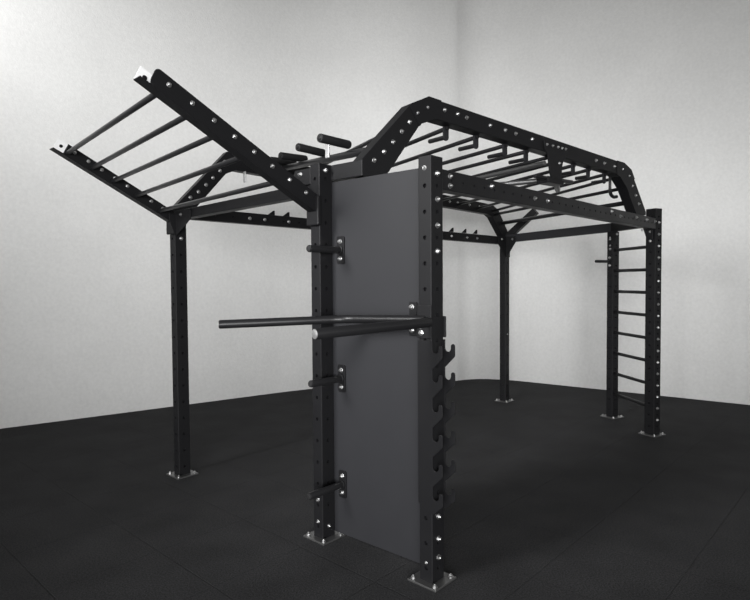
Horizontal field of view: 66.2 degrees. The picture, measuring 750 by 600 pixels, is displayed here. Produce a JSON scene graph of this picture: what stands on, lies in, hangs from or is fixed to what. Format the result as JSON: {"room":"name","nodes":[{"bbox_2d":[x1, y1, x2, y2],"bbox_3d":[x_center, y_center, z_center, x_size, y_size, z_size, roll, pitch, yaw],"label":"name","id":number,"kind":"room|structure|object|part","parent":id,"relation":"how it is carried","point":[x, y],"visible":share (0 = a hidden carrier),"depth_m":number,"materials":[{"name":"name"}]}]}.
{"room":"gym","nodes":[
{"label":"gym","id":0,"kind":"room"},
{"bbox_2d":[0,0,749,428],"bbox_3d":[0.024,-2.394,6.826,18.967,7.850,6.040,-1,2,-3],"label":"wall","id":1,"kind":"structure","parent":0,"point":[660,89],"depth_m":8.25,"materials":[{"name":"paint"}]},
{"bbox_2d":[0,379,749,599],"bbox_3d":[0.011,1.625,4.056,24.000,0.100,24.000,0,2,0],"label":"floor","id":2,"kind":"structure","parent":0,"point":[557,498],"depth_m":4.36,"materials":[{"name":"rubber"}]},
{"bbox_2d":[49,66,665,592],"bbox_3d":[0.663,0.041,5.329,5.971,2.973,2.936,-2,2,-41],"label":"rig","id":3,"kind":"object","parent":2,"relation":"on","point":[390,224],"visible":0.97,"depth_m":3.76,"materials":[{"name":"black metal"}]},
{"bbox_3d":[-2.350,-1.153,4.300,0.004,0.078,0.077,1,-25,43],"label":"plate","id":4,"kind":"part","parent":3,"relation":"part of","materials":[{"name":"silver metal"}]},
{"bbox_3d":[-2.076,-0.937,4.654,0.072,0.091,1.069,1,-25,43],"label":"ladder rail","id":5,"kind":"part","parent":3,"relation":"part of","materials":[{"name":"black metal"}]},
{"bbox_3d":[-1.173,-1.132,2.923,0.004,0.078,0.077,1,-24,43],"label":"plate","id":6,"kind":"part","parent":3,"relation":"part of","materials":[{"name":"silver metal"}]},
{"bbox_3d":[-1.710,-0.650,4.977,0.008,0.190,0.150,1,3,42],"label":"gusset plate","id":7,"kind":"part","parent":3,"relation":"part of","materials":[{"name":"black metal"}]},
{"bbox_3d":[-1.720,0.379,5.075,0.090,2.323,0.110,1,3,43],"label":"upright post","id":8,"kind":"part","parent":3,"relation":"part of","materials":[{"name":"black metal"}]},
{"bbox_3d":[-1.712,1.546,5.113,0.200,0.012,0.200,1,3,43],"label":"plate","id":9,"kind":"part","parent":3,"relation":"part of","materials":[{"name":"grey metal"}]},
{"bbox_3d":[-1.664,-0.661,4.917,0.340,0.215,0.008,1,3,42],"label":"gusset plate","id":10,"kind":"part","parent":3,"relation":"part of","materials":[{"name":"black metal"}]},
{"bbox_3d":[-0.778,-0.874,3.312,0.072,0.091,1.299,1,-24,43],"label":"ladder rail","id":11,"kind":"part","parent":3,"relation":"part of","materials":[{"name":"black metal"}]},
{"bbox_3d":[-0.347,0.344,3.813,0.090,2.458,0.110,1,3,43],"label":"upright post","id":12,"kind":"part","parent":3,"relation":"part of","materials":[{"name":"black metal"}]},
{"bbox_3d":[-0.338,1.578,3.854,0.200,0.012,0.200,1,3,43],"label":"plate","id":13,"kind":"part","parent":3,"relation":"part of","materials":[{"name":"grey metal"}]},
{"bbox_2d":[306,236,344,263],"bbox_3d":[-0.317,-0.322,3.648,0.068,0.180,0.284,1,3,42],"label":"peg","id":14,"kind":"object","parent":3,"relation":"attached to","point":[339,249],"visible":1,"depth_m":3.70,"materials":[{"name":"black metal"}]},
{"bbox_3d":[-0.224,-0.325,3.749,0.068,0.180,0.009,1,3,42],"label":"mounting plate","id":15,"kind":"part","parent":14,"relation":"part of","materials":[{"name":"black metal"}]},
{"bbox_2d":[307,470,346,499],"bbox_3d":[-0.312,1.221,3.693,0.068,0.180,0.301,1,3,42],"label":"peg","id":16,"kind":"object","parent":3,"relation":"attached to","point":[341,485],"visible":1,"depth_m":3.74,"materials":[{"name":"black metal"}]},
{"bbox_3d":[-0.213,1.217,3.800,0.068,0.180,0.009,1,3,42],"label":"mounting plate","id":17,"kind":"part","parent":16,"relation":"part of","materials":[{"name":"black metal"}]},
{"bbox_2d":[308,364,345,391],"bbox_3d":[-0.310,0.519,3.677,0.068,0.180,0.281,1,3,42],"label":"peg","id":18,"kind":"object","parent":3,"relation":"attached to","point":[340,379],"visible":1,"depth_m":3.73,"materials":[{"name":"black metal"}]},
{"bbox_3d":[-0.218,0.515,3.777,0.068,0.180,0.009,1,3,42],"label":"mounting plate","id":19,"kind":"part","parent":18,"relation":"part of","materials":[{"name":"black metal"}]},
{"bbox_2d":[219,302,445,339],"bbox_3d":[-0.255,0.118,3.289,0.876,0.200,1.032,-2,3,-45],"label":"bars","id":20,"kind":"object","parent":3,"relation":"attached to","point":[419,322],"visible":0.98,"depth_m":3.25,"materials":[{"name":"black metal"}]},
{"bbox_3d":[-0.294,0.122,3.393,1.216,0.079,0.303,0,2,7],"label":"handle","id":21,"kind":"part","parent":20,"relation":"part of","materials":[{"name":"black metal"}]},
{"bbox_3d":[0.008,0.141,2.928,0.732,0.054,0.054,-4,4,-37],"label":"handle","id":22,"kind":"part","parent":20,"relation":"part of","materials":[{"name":"black metal"}]},
{"bbox_3d":[0.226,0.112,3.382,0.055,0.200,0.010,1,3,43],"label":"mounting plate","id":23,"kind":"part","parent":20,"relation":"part of","materials":[{"name":"black metal"}]},
{"bbox_3d":[0.275,0.121,3.194,0.100,0.185,0.010,1,3,43],"label":"mounting plate","id":24,"kind":"part","parent":20,"relation":"part of","materials":[{"name":"black metal"}]},
{"bbox_3d":[0.367,0.150,3.275,0.090,0.120,0.010,1,3,43],"label":"clamp plate","id":25,"kind":"part","parent":20,"relation":"part of","materials":[{"name":"black metal"}]},
{"bbox_3d":[0.029,0.395,3.578,0.923,2.330,0.016,1,2,40],"label":"panel","id":26,"kind":"part","parent":3,"relation":"part of","materials":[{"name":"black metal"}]},
{"bbox_3d":[0.347,-1.289,3.932,0.305,0.218,0.006,-2,2,-40],"label":"bend plate","id":27,"kind":"part","parent":3,"relation":"part of","materials":[{"name":"black metal"}]},
{"bbox_2d":[418,340,442,513],"bbox_3d":[0.307,0.708,3.190,0.169,0.967,0.007,1,3,43],"label":"plate","id":28,"kind":"object","parent":3,"relation":"attached to","point":[428,418],"visible":1,"depth_m":3.20,"materials":[{"name":"black metal"}]},
{"bbox_3d":[0.318,0.395,3.248,0.090,2.383,0.110,1,3,43],"label":"upright post","id":29,"kind":"part","parent":3,"relation":"part of","materials":[{"name":"black metal"}]},
{"bbox_3d":[0.326,1.592,3.287,0.200,0.012,0.200,1,3,43],"label":"plate","id":30,"kind":"part","parent":3,"relation":"part of","materials":[{"name":"grey metal"}]},
{"bbox_3d":[0.461,-1.186,4.248,0.033,0.033,0.170,-2,2,-40],"label":"grip handle","id":31,"kind":"part","parent":3,"relation":"part of","materials":[{"name":"black metal"}]},
{"bbox_2d":[443,339,455,507],"bbox_3d":[0.387,0.705,3.277,0.169,0.967,0.007,1,3,43],"label":"plate","id":32,"kind":"object","parent":3,"relation":"attached to","point":[448,471],"visible":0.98,"depth_m":3.25,"materials":[{"name":"black metal"}]},
{"bbox_3d":[0.717,-1.183,4.460,0.033,0.033,0.170,-2,2,-40],"label":"grip handle","id":33,"kind":"part","parent":3,"relation":"part of","materials":[{"name":"black metal"}]},
{"bbox_3d":[0.989,-1.179,4.686,0.033,0.033,0.170,-2,2,-40],"label":"grip handle","id":34,"kind":"part","parent":3,"relation":"part of","materials":[{"name":"black metal"}]},
{"bbox_3d":[1.787,-0.735,7.960,0.260,0.285,0.008,-2,2,-40],"label":"gusset plate","id":35,"kind":"part","parent":3,"relation":"part of","materials":[{"name":"black metal"}]},
{"bbox_3d":[1.822,0.260,8.089,0.090,2.313,0.110,1,3,43],"label":"upright post","id":36,"kind":"part","parent":3,"relation":"part of","materials":[{"name":"black metal"}]},
{"bbox_3d":[1.830,1.422,8.128,0.200,0.012,0.200,1,3,43],"label":"plate","id":37,"kind":"part","parent":3,"relation":"part of","materials":[{"name":"grey metal"}]},
{"bbox_3d":[1.842,-0.736,7.968,0.240,0.285,0.008,1,3,42],"label":"gusset plate","id":38,"kind":"part","parent":3,"relation":"part of","materials":[{"name":"black metal"}]},
{"bbox_3d":[1.206,-1.176,4.866,0.033,0.033,0.170,-2,2,-40],"label":"grip handle","id":39,"kind":"part","parent":3,"relation":"part of","materials":[{"name":"black metal"}]},
{"bbox_3d":[1.546,-1.190,4.924,0.350,0.297,0.010,-2,2,-40],"label":"hanger plate","id":40,"kind":"part","parent":3,"relation":"part of","materials":[{"name":"black metal"}]},
{"bbox_3d":[1.770,-1.168,5.308,0.033,0.033,0.130,-2,2,-40],"label":"grip handle","id":41,"kind":"part","parent":3,"relation":"part of","materials":[{"name":"black metal"}]},
{"bbox_3d":[1.968,-1.166,5.473,0.033,0.033,0.130,-2,2,-40],"label":"grip handle","id":42,"kind":"part","parent":3,"relation":"part of","materials":[{"name":"black metal"}]},
{"bbox_3d":[2.195,-1.163,5.662,0.033,0.033,0.130,-2,2,-40],"label":"grip handle","id":43,"kind":"part","parent":3,"relation":"part of","materials":[{"name":"black metal"}]},
{"bbox_2d":[595,255,611,267],"bbox_3d":[2.766,-0.468,6.981,0.264,0.150,0.068,-1,2,-30],"label":"peg","id":44,"kind":"object","parent":3,"relation":"attached to","point":[608,261],"visible":1,"depth_m":7.02,"materials":[{"name":"black metal"}]},
{"bbox_3d":[2.877,-0.471,7.045,0.009,0.150,0.068,-1,2,-30],"label":"mounting plate","id":45,"kind":"part","parent":44,"relation":"part of","materials":[{"name":"black metal"}]},
{"bbox_3d":[2.331,-1.157,5.703,0.028,0.130,0.028,0,2,0],"label":"hook stem","id":46,"kind":"part","parent":3,"relation":"part of","materials":[{"name":"black"}]},
{"bbox_3d":[2.942,1.446,7.138,0.200,0.012,0.200,-1,2,-30],"label":"plate","id":47,"kind":"part","parent":3,"relation":"part of","materials":[{"name":"grey metal"}]},
{"bbox_3d":[2.934,0.302,7.101,0.110,2.278,0.090,-1,2,-30],"label":"upright post","id":48,"kind":"part","parent":3,"relation":"part of","materials":[{"name":"black metal"}]},
{"bbox_3d":[2.893,-0.758,6.985,0.008,0.150,0.190,-1,2,-7],"label":"gusset plate","id":49,"kind":"part","parent":3,"relation":"part of","materials":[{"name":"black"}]},
{"bbox_3d":[2.496,-1.214,5.717,0.355,0.300,0.006,-2,2,-40],"label":"bend plate","id":50,"kind":"part","parent":3,"relation":"part of","materials":[{"name":"black metal"}]},
{"bbox_3d":[2.975,-0.735,6.272,0.008,0.150,0.180,-1,2,-7],"label":"gusset plate","id":51,"kind":"part","parent":3,"relation":"part of","materials":[{"name":"black metal"}]},
{"bbox_3d":[3.045,1.473,6.322,0.200,0.012,0.200,-1,2,-30],"label":"plate","id":52,"kind":"part","parent":3,"relation":"part of","materials":[{"name":"grey metal"}]},
{"bbox_3d":[3.037,0.239,6.281,0.110,2.456,0.118,-1,2,-30],"label":"upright post","id":53,"kind":"part","parent":3,"relation":"part of","materials":[{"name":"black metal"}]}
]}

